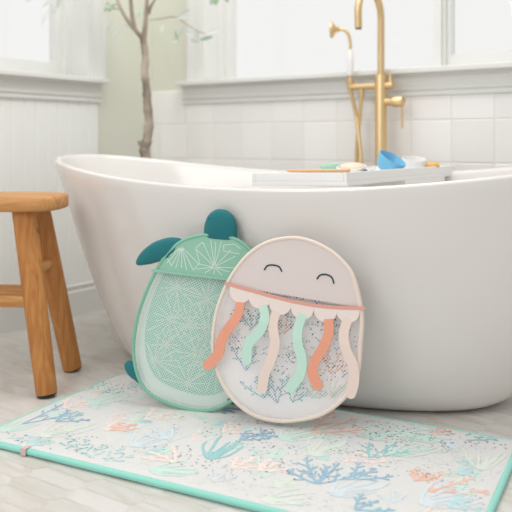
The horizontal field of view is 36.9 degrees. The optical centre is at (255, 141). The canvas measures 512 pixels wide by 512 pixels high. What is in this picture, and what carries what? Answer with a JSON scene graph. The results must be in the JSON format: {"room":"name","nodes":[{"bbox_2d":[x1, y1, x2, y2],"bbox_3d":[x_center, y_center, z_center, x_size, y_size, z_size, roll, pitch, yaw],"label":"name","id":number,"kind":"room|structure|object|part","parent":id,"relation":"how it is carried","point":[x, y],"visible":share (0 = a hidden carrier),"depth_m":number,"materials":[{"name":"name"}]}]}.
{"room":"bathroom","nodes":[
{"label":"bathroom","id":0,"kind":"room"},
{"bbox_2d":[98,0,151,156],"bbox_3d":[-1.050,-0.525,2.793,0.160,2.450,2.110,0,0,35],"label":"wall","id":1,"kind":"structure","parent":0,"point":[121,120],"depth_m":3.33,"materials":[{"name":"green paint"}]},
{"bbox_2d":[0,0,70,74],"bbox_3d":[-1.190,-0.806,2.680,0.070,1.088,1.364,0,0,35],"label":"window","id":2,"kind":"structure","parent":1,"relation":"in","point":[59,62],"depth_m":3.19,"materials":[{"name":"white paint"}]},
{"bbox_3d":[-1.190,-0.806,2.680,0.070,1.088,1.364,0,0,35],"label":"frame","id":3,"kind":"part","parent":2,"relation":"part of","materials":[{"name":"white paint"}]},
{"bbox_2d":[0,97,97,284],"bbox_3d":[-1.111,0.181,2.557,0.010,0.787,1.566,0,0,35],"label":"wall paneling","id":4,"kind":"structure","parent":1,"relation":"attached to","point":[33,132],"depth_m":2.96,"materials":[{"name":"white paint"}]},
{"bbox_2d":[0,279,103,334],"bbox_3d":[-1.022,0.631,2.676,0.020,0.138,1.950,0,0,35],"label":"baseboard","id":5,"kind":"structure","parent":1,"relation":"attached to","point":[83,296],"depth_m":3.08,"materials":[{"name":"white paint"}]},
{"bbox_2d":[0,69,109,102],"bbox_3d":[-1.142,-0.213,2.608,0.220,0.098,1.562,0,0,35],"label":"trim","id":6,"kind":"structure","parent":1,"relation":"attached to","point":[13,83],"depth_m":2.96,"materials":[{"name":"white paint"}]},
{"bbox_2d":[71,0,105,78],"bbox_3d":[-1.137,-0.846,2.642,0.190,1.168,1.512,0,0,35],"label":"trim","id":7,"kind":"structure","parent":1,"relation":"attached to","point":[88,17],"depth_m":3.18,"materials":[{"name":"white paint"}]},
{"bbox_2d":[0,309,511,511],"bbox_3d":[-0.234,0.700,1.117,3.100,0.001,3.600,0,0,35],"label":"floor","id":8,"kind":"structure","parent":0,"point":[28,483],"depth_m":1.89,"materials":[{"name":"stone"}]},
{"bbox_2d":[0,192,81,397],"bbox_3d":[-0.789,0.426,2.243,0.497,0.548,0.298,0,0,3],"label":"wooden stool","id":9,"kind":"object","parent":8,"relation":"on","point":[42,279],"visible":1,"depth_m":2.14,"materials":[{"name":"brown wood"}]},
{"bbox_3d":[-0.789,0.173,2.243,0.460,0.042,0.240,0,0,3],"label":"seat","id":10,"kind":"part","parent":9,"relation":"part of","materials":[{"name":"brown wood"}]},
{"bbox_3d":[-0.619,0.440,2.145,0.166,0.517,0.066,0,0,38],"label":"leg","id":11,"kind":"part","parent":9,"relation":"part of","materials":[{"name":"brown wood"}]},
{"bbox_3d":[-0.609,0.440,2.323,0.166,0.517,0.066,0,0,-32],"label":"leg","id":12,"kind":"part","parent":9,"relation":"part of","materials":[{"name":"brown wood"}]},
{"bbox_2d":[26,0,228,158],"bbox_3d":[-0.489,-0.036,3.013,0.762,1.471,0.259,0,0,-5],"label":"tree","id":13,"kind":"object","parent":8,"relation":"on","point":[145,143],"visible":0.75,"depth_m":3.01,"materials":[{"name":"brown plant"}]},
{"bbox_2d":[0,374,511,511],"bbox_3d":[-0.024,0.690,1.773,1.142,0.020,0.567,0,0,27],"label":"bath mat","id":14,"kind":"object","parent":8,"relation":"on","point":[338,460],"visible":0.9,"depth_m":1.68,"materials":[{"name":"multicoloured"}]},
{"bbox_2d":[124,209,251,411],"bbox_3d":[-0.159,0.429,1.980,0.377,0.511,0.074,0,0,12],"label":"bag","id":15,"kind":"object","parent":14,"relation":"on","point":[171,339],"visible":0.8,"depth_m":1.98,"materials":[{"name":"green fabric"}]},
{"bbox_3d":[-0.122,0.297,1.973,0.278,0.110,0.004,0,-5,14],"label":"shell panel","id":16,"kind":"part","parent":15,"relation":"part of","materials":[{"name":"green fabric"}]},
{"bbox_2d":[203,236,364,422],"bbox_3d":[0.068,0.447,1.850,0.395,0.443,0.066,0,0,17],"label":"bag","id":17,"kind":"object","parent":14,"relation":"on","point":[287,334],"visible":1,"depth_m":1.84,"materials":[{"name":"white fabric"}]},
{"bbox_3d":[0.087,0.310,1.845,0.325,0.152,0.003,0,-4,17],"label":"panel","id":18,"kind":"part","parent":17,"relation":"part of","materials":[{"name":"white fabric"}]},
{"bbox_3d":[0.088,0.386,1.832,0.319,0.074,0.003,0,-4,17],"label":"scalloped trim","id":19,"kind":"part","parent":17,"relation":"part of","materials":[{"name":"white fabric"}]},
{"bbox_2d":[55,154,511,410],"bbox_3d":[0.140,0.369,2.309,1.742,0.661,0.761,0,0,26],"label":"bathtub","id":20,"kind":"object","parent":8,"relation":"on","point":[431,263],"visible":0.69,"depth_m":1.90,"materials":[{"name":"white ceramic"}]},
{"bbox_2d":[252,165,454,186],"bbox_3d":[0.315,0.104,2.262,0.288,0.052,0.720,-2,-1,35],"label":"tray","id":21,"kind":"object","parent":20,"relation":"on","point":[376,177],"visible":0.84,"depth_m":2.02,"materials":[{"name":"white paint"}]},
{"bbox_2d":[286,169,349,171],"bbox_3d":[0.154,0.072,1.942,0.188,0.013,0.008,0,0,37],"label":"stick","id":22,"kind":"object","parent":21,"relation":"on","point":[291,170],"visible":1,"depth_m":1.93,"materials":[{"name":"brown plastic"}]},
{"bbox_2d":[320,163,340,168],"bbox_3d":[0.211,0.069,2.140,0.069,0.021,0.013,0,0,10],"label":"toy","id":23,"kind":"object","parent":21,"relation":"on","point":[330,165],"visible":0.83,"depth_m":2.14,"materials":[{"name":"green plastic"}]},
{"bbox_2d":[336,164,366,171],"bbox_3d":[0.258,0.078,2.075,0.082,0.040,0.080,0,0,25],"label":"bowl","id":24,"kind":"object","parent":21,"relation":"on","point":[338,166],"visible":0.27,"depth_m":2.04,"materials":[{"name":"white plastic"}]},
{"bbox_2d":[340,162,363,168],"bbox_3d":[0.260,0.068,2.077,0.066,0.025,0.066,0,0,17],"label":"disc","id":25,"kind":"object","parent":24,"relation":"in","point":[353,165],"visible":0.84,"depth_m":2.06,"materials":[{"name":"beige plastic"}]},
{"bbox_2d":[377,150,405,169],"bbox_3d":[0.392,0.060,2.228,0.084,0.073,0.083,0,0,9],"label":"cup","id":26,"kind":"object","parent":21,"relation":"on","point":[386,160],"visible":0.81,"depth_m":2.21,"materials":[{"name":"blue plastic"}]},
{"bbox_2d":[402,156,425,167],"bbox_3d":[0.486,0.069,2.362,0.073,0.053,0.073,0,0,31],"label":"cup","id":27,"kind":"object","parent":21,"relation":"on","point":[411,161],"visible":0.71,"depth_m":2.34,"materials":[{"name":"white plastic"}]},
{"bbox_2d":[425,162,439,167],"bbox_3d":[0.541,0.071,2.360,0.045,0.020,0.020,0,0,0],"label":"toy","id":28,"kind":"object","parent":21,"relation":"on","point":[428,164],"visible":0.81,"depth_m":2.35,"materials":[{"name":"orange plastic"}]},
{"bbox_2d":[346,0,404,165],"bbox_3d":[0.425,0.082,2.685,0.195,1.237,0.240,0,0,0],"label":"tub faucet","id":29,"kind":"object","parent":8,"relation":"on","point":[381,85],"visible":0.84,"depth_m":2.70,"materials":[{"name":"gold metal"}]},
{"bbox_2d":[329,21,362,163],"bbox_3d":[0.330,-0.068,2.788,0.129,0.747,0.063,0,0,14],"label":"shower","id":30,"kind":"object","parent":29,"relation":"hanging from","point":[333,29],"visible":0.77,"depth_m":2.78,"materials":[{"name":"gold metal"}]},
{"bbox_3d":[0.343,-0.288,2.790,0.026,0.094,0.026,0,0,0],"label":"handle","id":31,"kind":"part","parent":30,"relation":"part of","materials":[{"name":"white ceramic"}]},
{"bbox_2d":[359,89,363,96],"bbox_3d":[0.380,-0.177,2.764,0.020,0.026,0.020,0,0,0],"label":"connector","id":32,"kind":"object","parent":29,"relation":"attached to","point":[361,91],"depth_m":2.76,"materials":[{"name":"gold metal"}]},
{"bbox_3d":[0.393,-0.378,2.649,0.026,0.317,0.200,0,0,35],"label":"spout","id":33,"kind":"part","parent":29,"relation":"part of","materials":[{"name":"gold metal"}]},
{"bbox_3d":[0.472,-0.228,2.699,0.016,0.044,0.016,0,0,0],"label":"diverter lever","id":34,"kind":"part","parent":29,"relation":"part of","materials":[{"name":"gold metal"}]},
{"bbox_3d":[0.509,-0.088,2.674,0.009,0.082,0.009,0,0,0],"label":"lever","id":35,"kind":"part","parent":29,"relation":"part of","materials":[{"name":"gold metal"}]},
{"bbox_2d":[151,0,511,170],"bbox_3d":[0.841,-0.525,2.652,3.100,2.450,0.171,0,0,35],"label":"wall","id":36,"kind":"structure","parent":0,"point":[464,131],"depth_m":3.00,"materials":[{"name":"white tile"}]},
{"bbox_2d":[218,0,293,78],"bbox_3d":[0.280,-0.798,3.107,1.054,1.104,0.070,0,0,35],"label":"window","id":37,"kind":"structure","parent":36,"relation":"in","point":[226,11],"depth_m":3.38,"materials":[{"name":"white paint"}]},
{"bbox_3d":[0.280,-0.798,3.107,1.054,1.104,0.070,0,0,35],"label":"frame","id":38,"kind":"part","parent":37,"relation":"part of","materials":[{"name":"white paint"}]},
{"bbox_2d":[186,0,442,80],"bbox_3d":[0.734,-0.846,2.715,2.396,1.168,0.190,0,0,35],"label":"trim","id":39,"kind":"structure","parent":36,"relation":"attached to","point":[201,57],"depth_m":3.31,"materials":[{"name":"white paint"}]},
{"bbox_2d":[175,62,511,103],"bbox_3d":[0.711,-0.213,2.713,2.444,0.098,0.220,0,0,35],"label":"trim","id":40,"kind":"structure","parent":36,"relation":"attached to","point":[496,77],"depth_m":2.87,"materials":[{"name":"white paint"}]},
{"bbox_2d":[443,0,511,65],"bbox_3d":[1.171,-0.806,2.420,1.194,1.088,0.057,0,0,35],"label":"window","id":41,"kind":"structure","parent":36,"relation":"in","point":[449,56],"depth_m":2.73,"materials":[{"name":"white paint"}]},
{"bbox_3d":[1.171,-0.806,2.420,1.194,1.088,0.057,0,0,35],"label":"frame","id":42,"kind":"part","parent":41,"relation":"part of","materials":[{"name":"white paint"}]}
]}

